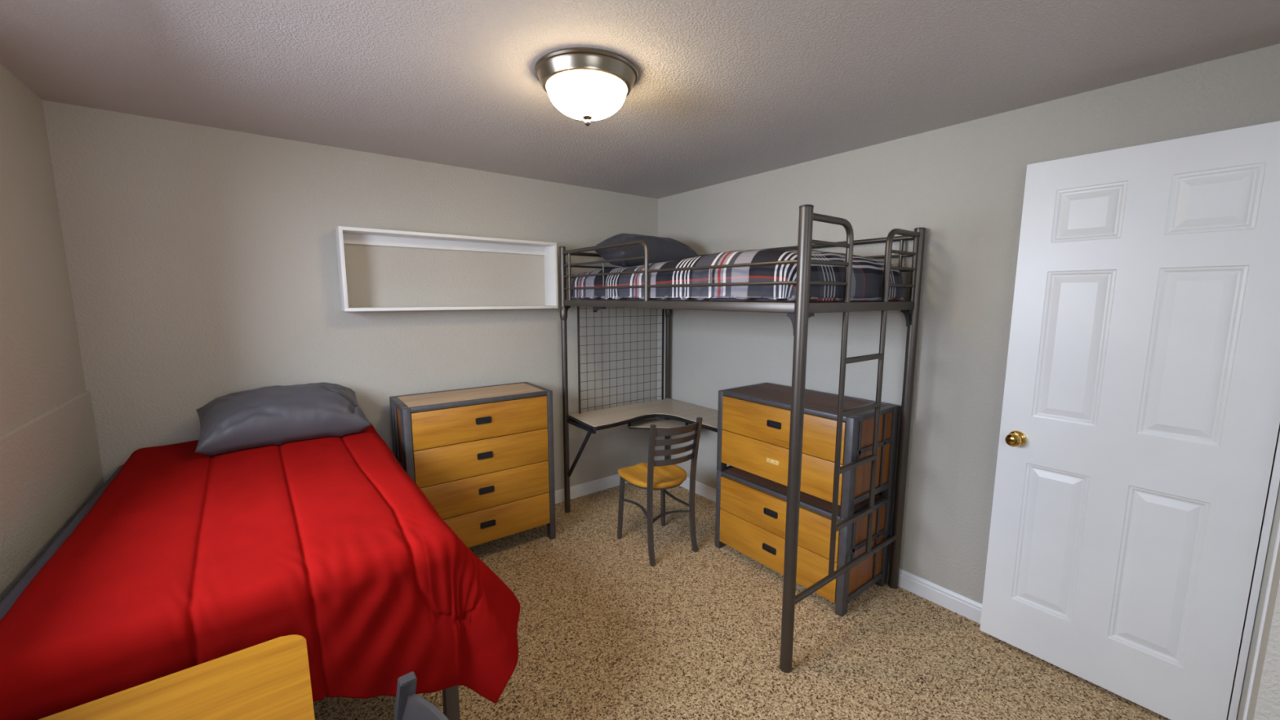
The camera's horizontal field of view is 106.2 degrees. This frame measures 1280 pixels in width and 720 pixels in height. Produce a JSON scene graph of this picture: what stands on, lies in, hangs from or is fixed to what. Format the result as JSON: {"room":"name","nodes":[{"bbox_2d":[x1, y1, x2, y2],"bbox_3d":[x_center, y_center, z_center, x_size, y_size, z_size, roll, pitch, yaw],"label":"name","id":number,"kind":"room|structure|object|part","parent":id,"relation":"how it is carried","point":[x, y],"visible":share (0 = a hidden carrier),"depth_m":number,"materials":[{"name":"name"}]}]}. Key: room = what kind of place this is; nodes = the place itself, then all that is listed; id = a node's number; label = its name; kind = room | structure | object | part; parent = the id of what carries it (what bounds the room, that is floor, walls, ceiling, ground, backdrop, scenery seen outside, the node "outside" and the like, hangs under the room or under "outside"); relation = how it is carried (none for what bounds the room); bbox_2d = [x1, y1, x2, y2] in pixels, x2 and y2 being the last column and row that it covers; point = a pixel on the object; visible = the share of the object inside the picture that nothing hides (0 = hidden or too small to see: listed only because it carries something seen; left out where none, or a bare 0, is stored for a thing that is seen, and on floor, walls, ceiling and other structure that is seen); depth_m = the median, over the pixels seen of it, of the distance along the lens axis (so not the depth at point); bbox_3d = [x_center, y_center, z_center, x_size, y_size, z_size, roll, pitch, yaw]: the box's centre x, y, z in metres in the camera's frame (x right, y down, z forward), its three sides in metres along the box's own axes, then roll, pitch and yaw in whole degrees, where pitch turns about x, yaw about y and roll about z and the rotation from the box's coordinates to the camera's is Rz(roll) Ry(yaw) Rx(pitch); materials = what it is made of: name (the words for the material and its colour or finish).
{"room":"bedroom","nodes":[
{"label":"bedroom","id":0,"kind":"room"},
{"bbox_2d":[0,63,103,602],"bbox_3d":[-1.307,0.316,0.441,0.300,2.304,3.950,-6,9,-37],"label":"wall","id":1,"kind":"structure","parent":0,"point":[51,468],"depth_m":1.67,"materials":[{"name":"paint"}]},
{"bbox_2d":[42,100,657,490],"bbox_3d":[-1.213,-0.032,3.075,3.700,2.304,0.150,-6,9,-37],"label":"wall","id":2,"kind":"structure","parent":0,"point":[202,265],"depth_m":2.50,"materials":[{"name":"paint"}]},
{"bbox_2d":[334,226,558,311],"bbox_3d":[-1.092,-0.524,2.905,1.238,0.434,0.160,-6,9,-37],"label":"wall shelf","id":3,"kind":"object","parent":2,"relation":"attached to","point":[344,234],"visible":1,"depth_m":2.85,"materials":[{"name":"white laminate"}]},
{"bbox_3d":[-1.135,-0.701,2.938,1.202,0.055,0.019,-6,9,-37],"label":"mounting rail","id":4,"kind":"part","parent":3,"relation":"part of","materials":[{"name":"white laminate"}]},
{"bbox_2d":[555,474,627,503],"bbox_3d":[-1.127,1.068,3.184,3.180,0.095,0.012,-6,9,-37],"label":"baseboard","id":5,"kind":"structure","parent":2,"relation":"attached to","point":[592,486],"depth_m":3.74,"materials":[{"name":"white paint"}]},
{"bbox_2d":[0,0,1279,199],"bbox_3d":[0.296,-0.965,0.973,3.700,0.100,5.200,-6,9,-37],"label":"ceiling","id":6,"kind":"structure","parent":0,"point":[724,91],"depth_m":1.63,"materials":[{"name":"white paint"}]},
{"bbox_2d":[533,47,638,126],"bbox_3d":[-0.187,-0.923,1.704,0.364,0.175,0.364,-6,9,-37],"label":"ceiling lamp","id":7,"kind":"object","parent":6,"relation":"attached to","point":[587,84],"visible":1,"depth_m":1.60,"materials":[{"name":"white glass"}]},
{"bbox_3d":[-0.187,-0.915,1.705,0.281,0.096,0.281,-6,9,-37],"label":"lamp shade","id":8,"kind":"part","parent":7,"relation":"part of","materials":[{"name":"white glass"}]},
{"bbox_2d":[312,482,1170,719],"bbox_3d":[0.293,1.418,1.287,3.700,0.100,5.200,-6,9,-37],"label":"floor","id":9,"kind":"structure","parent":0,"point":[604,633],"depth_m":2.09,"materials":[{"name":"carpet"}]},
{"bbox_2d":[38,635,315,719],"bbox_3d":[-0.682,1.083,0.531,0.624,0.760,1.130,-6,9,-37],"label":"table","id":10,"kind":"object","parent":9,"relation":"on","point":[268,680],"visible":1,"depth_m":0.93,"materials":[{"name":"brown wood"}]},
{"bbox_2d":[393,671,448,719],"bbox_3d":[-0.469,1.027,0.704,0.443,0.829,0.380,-6,10,-38],"label":"chair","id":11,"kind":"object","parent":9,"relation":"on","point":[409,705],"visible":1,"depth_m":0.87,"materials":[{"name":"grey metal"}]},
{"bbox_3d":[-0.444,0.998,0.919,0.075,0.828,0.035,-6,10,-38],"label":"leg","id":12,"kind":"part","parent":11,"relation":"part of","materials":[{"name":"grey metal"}]},
{"bbox_2d":[442,684,460,719],"bbox_3d":[-1.446,1.010,1.841,0.975,0.560,1.635,-6,9,-37],"label":"frame","id":13,"kind":"object","parent":9,"relation":"on","point":[451,701],"visible":0.02,"depth_m":1.48,"materials":[{"name":"grey metal"}]},
{"bbox_2d":[0,464,123,620],"bbox_3d":[-1.444,0.620,1.797,0.963,0.224,1.645,-6,9,-37],"label":"mattress","id":14,"kind":"object","parent":13,"relation":"on","point":[6,604],"visible":0.09,"depth_m":1.39,"materials":[{"name":"grey fabric"}]},
{"bbox_2d":[0,425,519,719],"bbox_3d":[-1.288,0.700,1.824,1.115,0.552,1.741,-6,9,-37],"label":"comforter","id":15,"kind":"object","parent":14,"relation":"on","point":[186,558],"visible":0.82,"depth_m":1.31,"materials":[{"name":"red fabric"}]},
{"bbox_2d":[195,382,372,455],"bbox_3d":[-1.699,0.254,2.308,0.650,0.245,0.384,-6,10,-40],"label":"pillow","id":16,"kind":"object","parent":15,"relation":"on","point":[277,415],"visible":1,"depth_m":2.19,"materials":[{"name":"grey fabric"}]},
{"bbox_2d":[389,382,555,547],"bbox_3d":[-0.983,0.672,2.898,0.834,0.956,0.397,-5,9,-36],"label":"dresser","id":17,"kind":"object","parent":9,"relation":"on","point":[482,457],"visible":0.91,"depth_m":2.74,"materials":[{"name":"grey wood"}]},
{"bbox_3d":[-1.406,0.685,2.801,0.036,0.955,0.052,-5,9,-36],"label":"post","id":18,"kind":"part","parent":17,"relation":"part of","materials":[{"name":"grey metal"}]},
{"bbox_3d":[-1.306,0.657,2.661,0.014,0.818,0.285,-5,9,-36],"label":"panel","id":19,"kind":"part","parent":17,"relation":"part of","materials":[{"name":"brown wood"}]},
{"bbox_3d":[-1.207,0.720,2.532,0.036,0.955,0.052,-5,9,-36],"label":"post","id":20,"kind":"part","parent":17,"relation":"part of","materials":[{"name":"grey metal"}]},
{"bbox_3d":[-0.985,0.210,2.840,0.832,0.024,0.389,-5,9,-36],"label":"frame","id":21,"kind":"part","parent":17,"relation":"part of","materials":[{"name":"grey metal"}]},
{"bbox_3d":[-0.985,0.211,2.840,0.762,0.022,0.329,-5,9,-36],"label":"panel","id":22,"kind":"part","parent":17,"relation":"part of","materials":[{"name":"laminate"}]},
{"bbox_3d":[-0.876,0.344,2.708,0.756,0.198,0.026,-5,9,-36],"label":"drawer","id":23,"kind":"part","parent":17,"relation":"part of","materials":[{"name":"brown wood"}]},
{"bbox_3d":[-0.876,0.545,2.735,0.756,0.199,0.026,-5,9,-36],"label":"drawer","id":24,"kind":"part","parent":17,"relation":"part of","materials":[{"name":"brown wood"}]},
{"bbox_3d":[-0.875,0.338,2.688,0.088,0.036,0.006,-5,9,-36],"label":"handle","id":25,"kind":"part","parent":17,"relation":"part of","materials":[{"name":"black plastic"}]},
{"bbox_3d":[-0.876,0.749,2.762,0.756,0.201,0.026,-5,9,-36],"label":"drawer","id":26,"kind":"part","parent":17,"relation":"part of","materials":[{"name":"brown wood"}]},
{"bbox_3d":[-0.875,0.540,2.715,0.088,0.036,0.006,-5,9,-36],"label":"handle","id":27,"kind":"part","parent":17,"relation":"part of","materials":[{"name":"black plastic"}]},
{"bbox_3d":[-0.876,0.743,2.742,0.088,0.036,0.006,-5,9,-36],"label":"handle","id":28,"kind":"part","parent":17,"relation":"part of","materials":[{"name":"black plastic"}]},
{"bbox_3d":[-0.876,0.947,2.768,0.088,0.036,0.006,-5,9,-36],"label":"handle","id":29,"kind":"part","parent":17,"relation":"part of","materials":[{"name":"black plastic"}]},
{"bbox_3d":[-0.876,0.952,2.789,0.756,0.200,0.026,-5,9,-36],"label":"drawer","id":30,"kind":"part","parent":17,"relation":"part of","materials":[{"name":"brown wood"}]},
{"bbox_3d":[-0.564,0.659,3.001,0.036,0.955,0.052,-5,9,-36],"label":"post","id":31,"kind":"part","parent":17,"relation":"part of","materials":[{"name":"grey metal"}]},
{"bbox_2d":[617,417,702,566],"bbox_3d":[0.117,0.736,2.915,0.380,0.829,0.443,-4,9,-31],"label":"chair","id":32,"kind":"object","parent":9,"relation":"on","point":[664,474],"visible":1,"depth_m":2.81,"materials":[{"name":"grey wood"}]},
{"bbox_3d":[-0.119,0.929,3.026,0.043,0.417,0.041,-4,9,-31],"label":"leg","id":33,"kind":"part","parent":32,"relation":"part of","materials":[{"name":"grey metal"}]},
{"bbox_3d":[0.064,0.763,2.704,0.035,0.828,0.075,-4,9,-31],"label":"leg","id":34,"kind":"part","parent":32,"relation":"part of","materials":[{"name":"grey metal"}]},
{"bbox_3d":[0.097,0.698,2.945,0.380,0.038,0.363,-4,9,-31],"label":"seat","id":35,"kind":"part","parent":32,"relation":"part of","materials":[{"name":"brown wood"}]},
{"bbox_3d":[0.097,0.725,2.948,0.343,0.014,0.328,-4,9,-31],"label":"seat frame","id":36,"kind":"part","parent":32,"relation":"part of","materials":[{"name":"grey metal"}]},
{"bbox_3d":[0.153,0.908,3.189,0.043,0.417,0.041,-4,9,-31],"label":"leg","id":37,"kind":"part","parent":32,"relation":"part of","materials":[{"name":"grey metal"}]},
{"bbox_3d":[0.330,0.743,2.863,0.035,0.828,0.075,-4,9,-31],"label":"leg","id":38,"kind":"part","parent":32,"relation":"part of","materials":[{"name":"grey metal"}]},
{"bbox_2d":[559,204,925,672],"bbox_3d":[0.414,0.224,2.869,0.988,1.851,1.891,-6,9,-37],"label":"bed","id":39,"kind":"object","parent":9,"relation":"on","point":[799,311],"visible":0.92,"depth_m":2.14,"materials":[{"name":"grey metal"}]},
{"bbox_3d":[-0.516,0.167,3.309,0.039,1.847,0.039,-6,9,-37],"label":"post","id":40,"kind":"part","parent":39,"relation":"part of","materials":[{"name":"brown metal"}]},
{"bbox_3d":[-0.145,-0.749,3.475,0.889,0.024,0.025,-6,9,-37],"label":"guard rail","id":41,"kind":"part","parent":39,"relation":"part of","materials":[{"name":"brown metal"}]},
{"bbox_3d":[-0.145,-0.665,3.486,0.889,0.013,0.014,-6,9,-37],"label":"guard rail","id":42,"kind":"part","parent":39,"relation":"part of","materials":[{"name":"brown metal"}]},
{"bbox_3d":[-0.233,-0.580,2.840,0.014,0.013,0.881,-6,9,-37],"label":"guard rail","id":43,"kind":"part","parent":39,"relation":"part of","materials":[{"name":"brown metal"}]},
{"bbox_3d":[-0.145,-0.422,3.518,0.889,0.040,0.026,-6,9,-37],"label":"bed rail","id":44,"kind":"part","parent":39,"relation":"part of","materials":[{"name":"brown metal"}]},
{"bbox_2d":[567,398,717,476],"bbox_3d":[0.134,0.612,3.246,0.936,0.442,0.944,-6,9,-37],"label":"desk","id":45,"kind":"object","parent":39,"relation":"attached to","point":[636,415],"visible":0.88,"depth_m":3.32,"materials":[{"name":"laminate"}]},
{"bbox_3d":[-0.394,0.410,3.174,0.025,0.008,0.345,-5,9,-34],"label":"edge trim","id":46,"kind":"part","parent":45,"relation":"part of","materials":[{"name":"black plastic"}]},
{"bbox_2d":[577,306,664,413],"bbox_3d":[-0.120,-0.027,3.532,0.769,0.746,0.012,-6,9,-37],"label":"grid panel","id":47,"kind":"object","parent":45,"relation":"on","point":[578,307],"visible":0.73,"depth_m":3.52,"materials":[{"name":"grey metal"}]},
{"bbox_3d":[0.105,0.433,3.002,0.617,0.008,0.632,-6,9,-37],"label":"edge trim","id":48,"kind":"part","parent":45,"relation":"part of","materials":[{"name":"black plastic"}]},
{"bbox_2d":[627,418,688,429],"bbox_3d":[0.129,0.431,3.377,0.442,0.062,0.437,-6,9,-37],"label":"keyboard tray","id":49,"kind":"object","parent":45,"relation":"on","point":[636,424],"depth_m":3.34,"materials":[{"name":"beige wood"}]},
{"bbox_3d":[0.225,0.093,3.873,0.041,1.847,0.041,-6,9,-37],"label":"post","id":50,"kind":"part","parent":39,"relation":"part of","materials":[{"name":"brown metal"}]},
{"bbox_3d":[0.044,-0.290,2.513,0.026,0.040,1.793,-6,9,-37],"label":"bed rail","id":51,"kind":"part","parent":39,"relation":"part of","materials":[{"name":"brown metal"}]},
{"bbox_3d":[0.044,-0.383,2.501,0.014,0.013,1.793,-6,9,-37],"label":"guard rail","id":52,"kind":"part","parent":39,"relation":"part of","materials":[{"name":"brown metal"}]},
{"bbox_3d":[0.044,-0.460,2.491,0.014,0.013,1.793,-6,9,-37],"label":"guard rail","id":53,"kind":"part","parent":39,"relation":"part of","materials":[{"name":"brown metal"}]},
{"bbox_2d":[578,297,888,302],"bbox_3d":[0.415,-0.411,2.788,0.825,0.128,1.697,-6,9,-37],"label":"mattress","id":54,"kind":"object","parent":39,"relation":"on","point":[754,300],"visible":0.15,"depth_m":2.25,"materials":[{"name":"fabric"}]},
{"bbox_2d":[571,248,903,301],"bbox_3d":[0.415,-0.474,2.774,0.915,0.248,1.796,-6,9,-37],"label":"comforter","id":55,"kind":"object","parent":54,"relation":"on","point":[867,274],"visible":0.73,"depth_m":2.14,"materials":[{"name":"fabric"}]},
{"bbox_2d":[595,233,698,266],"bbox_3d":[0.047,-0.742,3.283,0.640,0.241,0.395,-5,9,-33],"label":"pillow","id":56,"kind":"object","parent":55,"relation":"on","point":[660,249],"visible":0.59,"depth_m":3.13,"materials":[{"name":"grey fabric"}]},
{"bbox_3d":[0.785,-0.363,3.078,0.026,0.040,1.793,-6,9,-37],"label":"bed rail","id":57,"kind":"part","parent":39,"relation":"part of","materials":[{"name":"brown metal"}]},
{"bbox_3d":[0.603,0.359,1.863,0.049,1.847,0.049,-6,9,-37],"label":"post","id":58,"kind":"part","parent":39,"relation":"part of","materials":[{"name":"brown metal"}]},
{"bbox_3d":[0.785,-0.690,3.035,0.025,0.024,1.793,-6,9,-37],"label":"guard rail","id":59,"kind":"part","parent":39,"relation":"part of","materials":[{"name":"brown metal"}]},
{"bbox_3d":[0.736,-0.300,1.879,0.288,0.015,0.015,-6,9,-37],"label":"guard rail","id":60,"kind":"part","parent":39,"relation":"part of","materials":[{"name":"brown metal"}]},
{"bbox_3d":[0.736,-0.378,1.869,0.288,0.015,0.015,-6,9,-37],"label":"guard rail","id":61,"kind":"part","parent":39,"relation":"part of","materials":[{"name":"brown metal"}]},
{"bbox_3d":[0.736,-0.450,1.859,0.288,0.015,0.015,-6,9,-37],"label":"guard rail","id":62,"kind":"part","parent":39,"relation":"part of","materials":[{"name":"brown metal"}]},
{"bbox_3d":[0.741,-0.389,1.871,0.301,0.332,0.027,-6,9,-37],"label":"ladder rail","id":63,"kind":"part","parent":39,"relation":"part of","materials":[{"name":"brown metal"}]},
{"bbox_3d":[0.849,0.382,2.057,0.023,1.178,0.023,-6,9,-37],"label":"ladder rail","id":64,"kind":"part","parent":39,"relation":"part of","materials":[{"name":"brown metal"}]},
{"bbox_3d":[0.974,-0.231,2.073,0.889,0.040,0.026,-6,9,-37],"label":"bed rail","id":65,"kind":"part","parent":39,"relation":"part of","materials":[{"name":"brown metal"}]},
{"bbox_3d":[1.108,0.357,2.254,0.023,1.178,0.023,-6,9,-37],"label":"ladder rail","id":66,"kind":"part","parent":39,"relation":"part of","materials":[{"name":"brown metal"}]},
{"bbox_3d":[0.785,-0.606,3.046,0.014,0.014,1.793,-6,9,-37],"label":"guard rail","id":67,"kind":"part","parent":39,"relation":"part of","materials":[{"name":"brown metal"}]},
{"bbox_3d":[1.213,-0.435,2.230,0.289,0.332,0.027,-6,9,-37],"label":"ladder rail","id":68,"kind":"part","parent":39,"relation":"part of","materials":[{"name":"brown metal"}]},
{"bbox_3d":[1.218,-0.348,2.246,0.276,0.015,0.015,-6,9,-37],"label":"guard rail","id":69,"kind":"part","parent":39,"relation":"part of","materials":[{"name":"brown metal"}]},
{"bbox_3d":[1.218,-0.425,2.236,0.276,0.015,0.015,-6,9,-37],"label":"guard rail","id":70,"kind":"part","parent":39,"relation":"part of","materials":[{"name":"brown metal"}]},
{"bbox_3d":[1.218,-0.498,2.226,0.276,0.015,0.015,-6,9,-37],"label":"guard rail","id":71,"kind":"part","parent":39,"relation":"part of","materials":[{"name":"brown metal"}]},
{"bbox_3d":[1.344,0.285,2.428,0.047,1.847,0.047,-6,9,-37],"label":"post","id":72,"kind":"part","parent":39,"relation":"part of","materials":[{"name":"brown metal"}]},
{"bbox_2d":[715,465,893,617],"bbox_3d":[0.888,0.930,2.731,0.455,0.492,0.833,-6,9,-37],"label":"drawer unit","id":73,"kind":"object","parent":9,"relation":"on","point":[750,518],"visible":0.77,"depth_m":2.50,"materials":[{"name":"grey wood"}]},
{"bbox_3d":[0.492,0.904,2.928,0.052,0.491,0.036,-6,9,-37],"label":"post","id":74,"kind":"part","parent":73,"relation":"part of","materials":[{"name":"grey metal"}]},
{"bbox_3d":[0.703,1.029,2.615,0.006,0.036,0.088,-6,9,-37],"label":"handle","id":75,"kind":"part","parent":73,"relation":"part of","materials":[{"name":"black plastic"}]},
{"bbox_3d":[0.704,0.825,2.588,0.006,0.036,0.088,-6,9,-37],"label":"handle","id":76,"kind":"part","parent":73,"relation":"part of","materials":[{"name":"black plastic"}]},
{"bbox_3d":[0.723,1.037,2.617,0.026,0.204,0.755,-6,9,-37],"label":"drawer","id":77,"kind":"part","parent":73,"relation":"part of","materials":[{"name":"brown wood"}]},
{"bbox_3d":[0.723,0.833,2.590,0.026,0.198,0.755,-6,9,-37],"label":"drawer","id":78,"kind":"part","parent":73,"relation":"part of","materials":[{"name":"brown wood"}]},
{"bbox_3d":[0.892,0.699,2.703,0.387,0.022,0.761,-6,9,-37],"label":"panel","id":79,"kind":"part","parent":73,"relation":"part of","materials":[{"name":"laminate"}]},
{"bbox_3d":[0.892,0.698,2.703,0.447,0.024,0.831,-6,9,-37],"label":"frame","id":80,"kind":"part","parent":73,"relation":"part of","materials":[{"name":"grey metal"}]},
{"bbox_2d":[716,382,899,519],"bbox_3d":[0.889,0.446,2.667,0.455,0.486,0.833,-6,9,-37],"label":"drawer unit","id":81,"kind":"object","parent":73,"relation":"on","point":[753,420],"visible":0.94,"depth_m":2.46,"materials":[{"name":"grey wood"}]},
{"bbox_3d":[0.493,0.419,2.864,0.052,0.485,0.036,-6,9,-37],"label":"post","id":82,"kind":"part","parent":81,"relation":"part of","materials":[{"name":"grey metal"}]},
{"bbox_3d":[0.705,0.540,2.551,0.002,0.024,0.080,-6,9,-37],"label":"handle plate","id":83,"kind":"part","parent":81,"relation":"part of","materials":[{"name":"brown wood"}]},
{"bbox_3d":[0.704,0.339,2.524,0.006,0.036,0.088,-6,9,-37],"label":"handle","id":84,"kind":"part","parent":81,"relation":"part of","materials":[{"name":"black plastic"}]},
{"bbox_3d":[0.723,0.548,2.552,0.026,0.197,0.755,-6,9,-37],"label":"drawer","id":85,"kind":"part","parent":81,"relation":"part of","materials":[{"name":"brown wood"}]},
{"bbox_3d":[0.723,0.347,2.526,0.026,0.198,0.755,-6,9,-37],"label":"drawer","id":86,"kind":"part","parent":81,"relation":"part of","materials":[{"name":"brown wood"}]},
{"bbox_3d":[0.892,0.217,2.639,0.387,0.022,0.761,-6,9,-37],"label":"panel","id":87,"kind":"part","parent":81,"relation":"part of","materials":[{"name":"laminate"}]},
{"bbox_3d":[0.892,0.216,2.639,0.447,0.024,0.831,-6,9,-37],"label":"frame","id":88,"kind":"part","parent":81,"relation":"part of","materials":[{"name":"grey metal"}]},
{"bbox_3d":[0.978,0.502,2.237,0.052,0.485,0.036,-6,9,-37],"label":"post","id":89,"kind":"part","parent":81,"relation":"part of","materials":[{"name":"grey metal"}]},
{"bbox_3d":[1.134,0.470,2.355,0.343,0.405,0.014,-6,9,-37],"label":"panel","id":90,"kind":"part","parent":81,"relation":"part of","materials":[{"name":"brown wood"}]},
{"bbox_3d":[1.291,0.471,2.475,0.052,0.485,0.036,-6,9,-37],"label":"post","id":91,"kind":"part","parent":81,"relation":"part of","materials":[{"name":"grey metal"}]},
{"bbox_3d":[0.978,0.987,2.301,0.052,0.491,0.036,-6,9,-37],"label":"post","id":92,"kind":"part","parent":73,"relation":"part of","materials":[{"name":"grey metal"}]},
{"bbox_3d":[1.133,0.958,2.419,0.343,0.416,0.014,-6,9,-37],"label":"panel","id":93,"kind":"part","parent":73,"relation":"part of","materials":[{"name":"brown wood"}]},
{"bbox_3d":[1.291,0.956,2.539,0.052,0.491,0.036,-6,9,-37],"label":"post","id":94,"kind":"part","parent":73,"relation":"part of","materials":[{"name":"grey metal"}]},
{"bbox_2d":[656,43,1279,710],"bbox_3d":[1.215,0.014,2.749,0.150,2.304,3.330,-6,9,-37],"label":"wall","id":95,"kind":"structure","parent":0,"point":[964,183],"depth_m":2.32,"materials":[{"name":"paint"}]},
{"bbox_2d":[679,476,1229,719],"bbox_3d":[1.094,1.106,2.915,0.012,0.095,3.150,-6,9,-37],"label":"baseboard","id":96,"kind":"structure","parent":95,"relation":"attached to","point":[969,608],"depth_m":2.42,"materials":[{"name":"white paint"}]},
{"bbox_2d":[979,120,1279,719],"bbox_3d":[1.773,0.261,1.781,0.144,2.030,0.715,-6,9,-37],"label":"door","id":97,"kind":"structure","parent":95,"relation":"in","point":[1140,428],"depth_m":1.73,"materials":[{"name":"white paint"}]},
{"bbox_3d":[1.561,0.331,2.001,0.062,0.064,0.064,-6,9,-37],"label":"knob","id":98,"kind":"part","parent":97,"relation":"part of","materials":[{"name":"gold metal"}]},
{"bbox_2d":[1227,431,1279,719],"bbox_3d":[1.702,0.327,1.218,0.824,2.085,0.104,-6,9,-37],"label":"door frame","id":99,"kind":"structure","parent":95,"relation":"attached to","point":[1275,478],"depth_m":1.53,"materials":[{"name":"white paint"}]},
{"bbox_2d":[1246,540,1279,719],"bbox_3d":[1.867,0.260,0.890,1.100,2.304,0.800,-6,9,-37],"label":"wall","id":100,"kind":"structure","parent":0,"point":[1264,700],"depth_m":0.91,"materials":[{"name":"paint"}]}
]}

